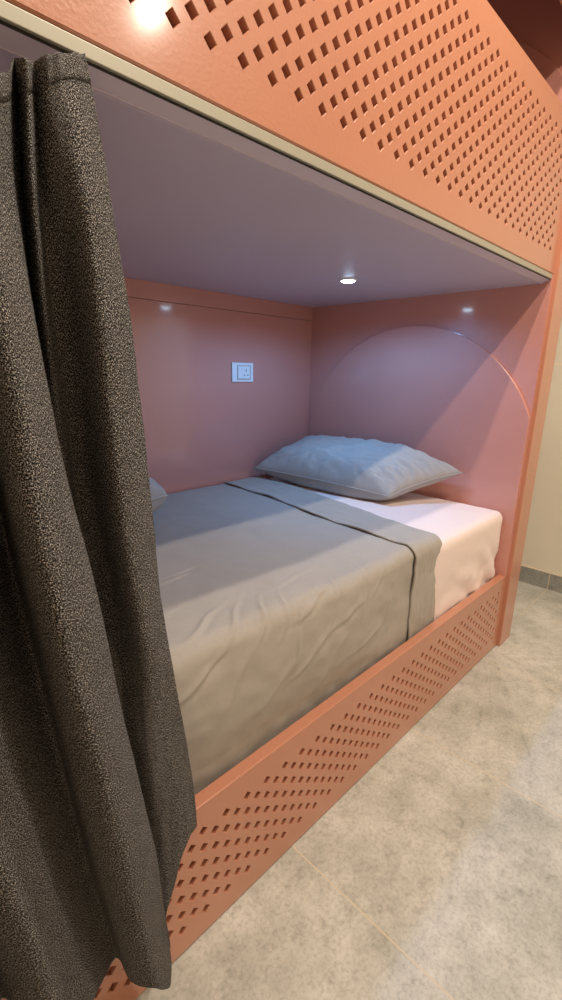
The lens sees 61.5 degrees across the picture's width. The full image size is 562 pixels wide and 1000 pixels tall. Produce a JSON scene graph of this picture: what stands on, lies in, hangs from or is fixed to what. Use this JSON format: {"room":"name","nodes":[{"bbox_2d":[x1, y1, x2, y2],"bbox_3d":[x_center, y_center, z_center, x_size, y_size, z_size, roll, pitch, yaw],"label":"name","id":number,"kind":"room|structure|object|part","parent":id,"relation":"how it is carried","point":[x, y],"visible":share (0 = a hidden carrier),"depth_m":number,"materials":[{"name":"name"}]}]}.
{"room":"dormitory","nodes":[
{"label":"dormitory","id":0,"kind":"room"},
{"bbox_2d":[135,581,561,999],"bbox_3d":[0.780,1.063,0.787,4.300,0.100,4.055,16,21,43],"label":"floor","id":1,"kind":"structure","parent":0,"point":[437,874],"depth_m":1.14,"materials":[{"name":"grey stone"}]},
{"bbox_2d":[0,0,561,999],"bbox_3d":[-0.184,-0.512,1.440,1.205,2.560,2.383,16,21,43],"label":"bunk bed","id":2,"kind":"object","parent":1,"relation":"on","point":[261,156],"visible":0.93,"depth_m":1.27,"materials":[{"name":"paint"}]},
{"bbox_2d":[0,52,196,999],"bbox_3d":[-0.312,0.213,0.565,0.170,1.383,0.518,16,21,43],"label":"curtain","id":3,"kind":"object","parent":2,"relation":"hanging from","point":[98,819],"visible":1,"depth_m":0.58,"materials":[{"name":"grey fabric"}]},
{"bbox_3d":[-0.598,-0.802,1.781,0.042,0.066,2.130,16,21,43],"label":"panel","id":4,"kind":"part","parent":2,"relation":"part of","materials":[{"name":"wood"}]},
{"bbox_3d":[-0.612,-0.080,1.979,0.040,1.428,2.130,16,21,43],"label":"panel","id":5,"kind":"part","parent":2,"relation":"part of","materials":[{"name":"wood"}]},
{"bbox_2d":[231,362,252,381],"bbox_3d":[-0.182,-0.605,2.238,0.012,0.088,0.132,16,21,43],"label":"wall socket","id":6,"kind":"object","parent":2,"relation":"attached to","point":[240,372],"visible":1,"depth_m":2.23,"materials":[{"name":"white plastic"}]},
{"bbox_2d":[238,366,241,378],"bbox_3d":[-0.193,-0.601,2.222,0.004,0.058,0.025,16,21,43],"label":"rocker switch","id":7,"kind":"object","parent":6,"relation":"attached to","point":[239,367],"depth_m":2.22,"materials":[{"name":"white plastic"}]},
{"bbox_3d":[-0.176,-0.605,2.240,0.003,0.065,0.082,16,21,43],"label":"frame","id":8,"kind":"part","parent":6,"relation":"part of","materials":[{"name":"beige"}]},
{"bbox_3d":[0.202,0.669,1.344,0.030,0.340,2.142,16,21,43],"label":"panel","id":9,"kind":"part","parent":2,"relation":"part of","materials":[{"name":"paint"}]},
{"bbox_3d":[0.234,-0.860,0.923,0.020,0.466,2.142,16,21,43],"label":"guard panel","id":10,"kind":"part","parent":2,"relation":"part of","materials":[{"name":"paint"}]},
{"bbox_2d":[339,278,356,282],"bbox_3d":[0.246,-0.801,1.730,0.068,0.011,0.068,16,21,43],"label":"ceiling light","id":11,"kind":"object","parent":2,"relation":"attached to","point":[344,280],"visible":1,"depth_m":1.71,"materials":[{"name":"white ceramic"}]},
{"bbox_2d":[268,477,501,620],"bbox_3d":[-0.197,0.291,1.659,1.119,0.367,2.084,16,21,43],"label":"mattress","id":12,"kind":"object","parent":2,"relation":"on","point":[469,535],"visible":0.19,"depth_m":1.84,"materials":[{"name":"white fabric"}]},
{"bbox_2d":[153,476,441,794],"bbox_3d":[-0.314,0.301,1.525,1.112,0.396,1.694,16,21,43],"label":"blanket","id":13,"kind":"object","parent":12,"relation":"on","point":[276,596],"visible":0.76,"depth_m":1.25,"materials":[{"name":"grey fabric"}]},
{"bbox_2d":[149,477,167,512],"bbox_3d":[-0.666,0.019,1.493,0.525,0.180,0.713,16,21,43],"label":"pillow","id":14,"kind":"object","parent":13,"relation":"on","point":[158,494],"visible":0.04,"depth_m":1.68,"materials":[{"name":"grey fabric"}]},
{"bbox_2d":[254,435,462,500],"bbox_3d":[0.321,-0.156,2.184,0.896,0.237,0.388,16,21,43],"label":"pillow","id":15,"kind":"object","parent":12,"relation":"on","point":[371,469],"visible":1,"depth_m":2.10,"materials":[{"name":"grey fabric"}]},
{"bbox_3d":[0.561,-0.690,2.180,1.190,2.540,0.012,16,21,43],"label":"head panel","id":16,"kind":"part","parent":2,"relation":"part of","materials":[{"name":"wood"}]},
{"bbox_3d":[1.014,-0.598,1.836,0.075,2.560,0.121,16,21,43],"label":"post","id":17,"kind":"part","parent":2,"relation":"part of","materials":[{"name":"paint"}]},
{"bbox_2d":[521,318,561,575],"bbox_3d":[2.203,-0.825,1.726,4.100,3.100,0.100,16,21,43],"label":"wall","id":18,"kind":"structure","parent":0,"point":[542,551],"depth_m":2.60,"materials":[{"name":"beige paint"}]},
{"bbox_2d":[519,565,561,592],"bbox_3d":[2.137,0.632,2.083,4.100,0.098,0.010,16,21,43],"label":"baseboard","id":19,"kind":"structure","parent":18,"relation":"attached to","point":[543,579],"depth_m":2.70,"materials":[{"name":"stone"}]}
]}

